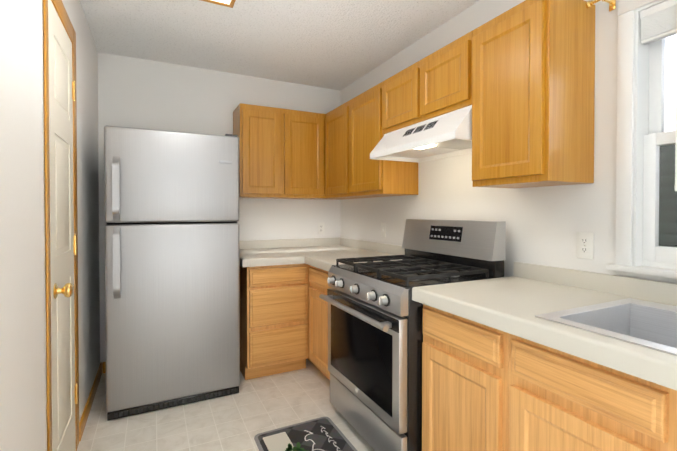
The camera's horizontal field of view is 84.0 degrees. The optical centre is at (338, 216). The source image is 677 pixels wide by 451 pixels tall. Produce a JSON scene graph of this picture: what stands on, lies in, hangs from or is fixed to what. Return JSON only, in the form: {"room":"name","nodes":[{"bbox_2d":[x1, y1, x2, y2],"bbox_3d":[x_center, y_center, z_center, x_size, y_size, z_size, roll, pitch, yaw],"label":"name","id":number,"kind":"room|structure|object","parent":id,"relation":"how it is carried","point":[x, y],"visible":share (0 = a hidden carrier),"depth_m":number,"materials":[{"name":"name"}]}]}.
{"room":"kitchen","nodes":[
{"label":"kitchen","id":0,"kind":"room"},
{"bbox_2d":[0,0,99,450],"bbox_3d":[-1.372,-0.009,1.776,0.140,2.474,2.425,0,1,-26],"label":"wall","id":1,"kind":"structure","parent":0,"point":[23,392],"depth_m":1.29,"materials":[{"name":"white paint"}]},
{"bbox_2d":[43,0,78,450],"bbox_3d":[-1.240,0.125,1.749,0.068,2.207,0.640,0,1,-26],"label":"closet door","id":2,"kind":"structure","parent":1,"relation":"in","point":[61,214],"depth_m":1.67,"materials":[{"name":"white wood"}]},
{"bbox_2d":[79,362,101,441],"bbox_3d":[-1.302,1.185,1.825,0.012,0.085,2.421,0,1,-26],"label":"baseboard","id":3,"kind":"structure","parent":1,"relation":"attached to","point":[85,414],"depth_m":2.33,"materials":[{"name":"brown wood"}]},
{"bbox_2d":[98,52,339,372],"bbox_3d":[-0.943,-0.029,3.416,2.358,2.474,0.140,0,1,-26],"label":"wall","id":4,"kind":"structure","parent":0,"point":[141,93],"depth_m":3.23,"materials":[{"name":"white paint"}]},
{"bbox_2d":[102,362,105,372],"bbox_3d":[-1.407,1.169,3.115,0.935,0.085,0.012,0,1,-26],"label":"baseboard","id":5,"kind":"structure","parent":4,"relation":"attached to","point":[104,366],"depth_m":2.91,"materials":[{"name":"brown wood"}]},
{"bbox_2d":[233,103,342,199],"bbox_3d":[-0.388,-0.546,3.424,1.064,0.762,0.320,0,1,-26],"label":"upper cabinet","id":6,"kind":"object","parent":4,"relation":"attached to","point":[281,153],"visible":0.85,"depth_m":3.21,"materials":[{"name":"brown wood"}]},
{"bbox_2d":[318,223,323,233],"bbox_3d":[-0.172,0.119,3.712,0.072,0.116,0.008,0,1,-26],"label":"outlet","id":7,"kind":"object","parent":4,"relation":"attached to","point":[320,228],"visible":1,"depth_m":3.71,"materials":[{"name":"white plastic"}]},
{"bbox_2d":[77,359,374,450],"bbox_3d":[-0.704,1.292,0.671,4.367,0.100,5.305,0,1,-26],"label":"floor","id":8,"kind":"structure","parent":0,"point":[246,414],"depth_m":2.26,"materials":[{"name":"tile"}]},
{"bbox_2d":[104,125,239,420],"bbox_3d":[-1.183,0.330,2.708,0.786,1.772,0.836,0,1,-26],"label":"refrigerator","id":9,"kind":"object","parent":8,"relation":"on","point":[172,283],"visible":1,"depth_m":2.37,"materials":[{"name":"grey metal"}]},
{"bbox_2d":[240,263,309,379],"bbox_3d":[-0.590,0.783,3.123,0.485,0.856,0.712,0,1,-26],"label":"base cabinet","id":10,"kind":"object","parent":8,"relation":"on","point":[274,319],"visible":0.85,"depth_m":2.81,"materials":[{"name":"brown wood"}]},
{"bbox_2d":[239,239,298,266],"bbox_3d":[-0.637,0.288,3.082,0.450,0.133,0.733,0,1,-26],"label":"countertop","id":11,"kind":"structure","parent":10,"relation":"on","point":[253,253],"depth_m":3.10,"materials":[{"name":"beige laminate"}]},
{"bbox_2d":[254,417,356,450],"bbox_3d":[-0.098,1.221,1.838,0.455,0.010,0.785,0,1,-26],"label":"kitchen mat","id":12,"kind":"object","parent":8,"relation":"on","point":[322,434],"visible":1,"depth_m":2.06,"materials":[{"name":"grey fabric"}]},
{"bbox_2d":[308,265,331,379],"bbox_3d":[0.175,0.787,2.785,0.634,0.856,0.567,0,1,-26],"label":"base cabinet","id":13,"kind":"object","parent":8,"relation":"on","point":[318,332],"visible":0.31,"depth_m":2.68,"materials":[{"name":"brown wood"}]},
{"bbox_2d":[279,237,404,270],"bbox_3d":[-0.006,0.288,3.086,0.687,0.133,1.283,0,1,-26],"label":"countertop","id":14,"kind":"structure","parent":13,"relation":"on","point":[322,253],"depth_m":3.10,"materials":[{"name":"beige laminate"}]},
{"bbox_2d":[319,219,505,450],"bbox_3d":[0.386,0.623,2.136,0.771,1.200,0.767,0,1,-26],"label":"gas range","id":15,"kind":"object","parent":8,"relation":"on","point":[375,320],"visible":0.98,"depth_m":1.92,"materials":[{"name":"grey metal"}]},
{"bbox_2d":[422,304,508,450],"bbox_3d":[0.745,0.802,1.626,0.634,0.856,0.457,0,1,-26],"label":"base cabinet","id":16,"kind":"object","parent":8,"relation":"on","point":[465,384],"visible":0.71,"depth_m":1.46,"materials":[{"name":"brown wood"}]},
{"bbox_2d":[508,333,676,450],"bbox_3d":[1.060,0.810,0.987,0.634,0.856,0.965,0,1,-26],"label":"base cabinet","id":17,"kind":"object","parent":8,"relation":"on","point":[560,400],"visible":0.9,"depth_m":1.06,"materials":[{"name":"brown wood"}]},
{"bbox_2d":[412,262,676,390],"bbox_3d":[0.950,0.243,1.160,0.670,0.495,1.465,0,1,-26],"label":"countertop","id":18,"kind":"structure","parent":17,"relation":"on","point":[627,325],"depth_m":1.33,"materials":[{"name":"beige laminate"}]},
{"bbox_2d":[80,0,478,90],"bbox_3d":[-0.704,-1.282,0.639,4.367,0.100,5.305,0,1,-26],"label":"ceiling","id":19,"kind":"structure","parent":0,"point":[340,45],"depth_m":2.57,"materials":[{"name":"white paint"}]},
{"bbox_2d":[200,0,235,7],"bbox_3d":[-0.494,-1.199,1.474,0.380,0.083,1.215,0,1,-26],"label":"ceiling light fixture","id":20,"kind":"object","parent":19,"relation":"attached to","point":[228,3],"visible":1,"depth_m":2.05,"materials":[{"name":"brown wood"}]},
{"bbox_2d":[340,0,676,283],"bbox_3d":[1.192,-0.007,1.589,0.140,2.474,5.025,0,1,-26],"label":"wall","id":21,"kind":"structure","parent":0,"point":[545,225],"depth_m":1.96,"materials":[{"name":"white paint"}]},
{"bbox_2d":[325,103,344,198],"bbox_3d":[0.112,-0.543,3.251,0.320,0.762,0.472,0,1,-26],"label":"upper cabinet","id":22,"kind":"object","parent":21,"relation":"attached to","point":[335,119],"depth_m":3.19,"materials":[{"name":"brown wood"}]},
{"bbox_2d":[345,83,417,198],"bbox_3d":[0.322,-0.538,2.825,0.320,0.762,0.478,0,1,-26],"label":"upper cabinet","id":23,"kind":"object","parent":21,"relation":"attached to","point":[365,177],"depth_m":2.70,"materials":[{"name":"brown wood"}]},
{"bbox_2d":[381,223,385,236],"bbox_3d":[0.365,0.112,3.093,0.014,0.116,0.072,0,1,-26],"label":"switch plate","id":24,"kind":"object","parent":21,"relation":"attached to","point":[383,229],"visible":1,"depth_m":3.09,"materials":[{"name":"white plastic"}]},
{"bbox_2d":[381,65,412,135],"bbox_3d":[0.517,-0.735,2.426,0.320,0.358,0.399,0,1,-26],"label":"upper cabinet","id":25,"kind":"object","parent":21,"relation":"attached to","point":[397,90],"depth_m":2.37,"materials":[{"name":"brown wood"}]},
{"bbox_2d":[370,105,471,162],"bbox_3d":[0.565,-0.464,2.234,0.407,0.175,0.789,0,1,-26],"label":"range hood","id":26,"kind":"object","parent":21,"relation":"attached to","point":[449,134],"visible":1,"depth_m":2.13,"materials":[{"name":"white metal"}]},
{"bbox_2d":[413,33,468,123],"bbox_3d":[0.692,-0.731,2.070,0.320,0.358,0.394,0,1,-26],"label":"upper cabinet","id":27,"kind":"object","parent":21,"relation":"attached to","point":[441,78],"depth_m":2.00,"materials":[{"name":"brown wood"}]},
{"bbox_2d":[469,0,594,187],"bbox_3d":[0.867,-0.524,1.717,0.320,0.762,0.396,0,1,-26],"label":"upper cabinet","id":28,"kind":"object","parent":21,"relation":"attached to","point":[520,78],"depth_m":1.57,"materials":[{"name":"brown wood"}]},
{"bbox_2d":[577,232,593,259],"bbox_3d":[1.080,0.127,1.647,0.008,0.116,0.072,0,1,-26],"label":"outlet","id":29,"kind":"object","parent":21,"relation":"attached to","point":[585,245],"visible":1,"depth_m":1.64,"materials":[{"name":"white plastic"}]},
{"bbox_2d":[586,0,615,11],"bbox_3d":[1.352,-0.868,1.009,0.071,0.054,1.313,0,1,-26],"label":"curtain rod","id":30,"kind":"object","parent":21,"relation":"attached to","point":[612,4],"visible":1,"depth_m":1.55,"materials":[{"name":"brown"}]},
{"bbox_2d":[606,0,676,281],"bbox_3d":[1.405,-0.310,1.096,0.182,1.102,1.054,0,1,-26],"label":"window","id":31,"kind":"structure","parent":21,"relation":"in","point":[646,28],"depth_m":1.48,"materials":[{"name":"white paint"}]},
{"label":"outside","id":32,"kind":"structure","parent":0,"visible":0},
{"bbox_2d":[659,34,676,246],"bbox_3d":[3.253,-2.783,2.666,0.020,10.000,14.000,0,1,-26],"label":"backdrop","id":33,"kind":"structure","parent":32,"point":[670,240],"depth_m":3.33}
]}

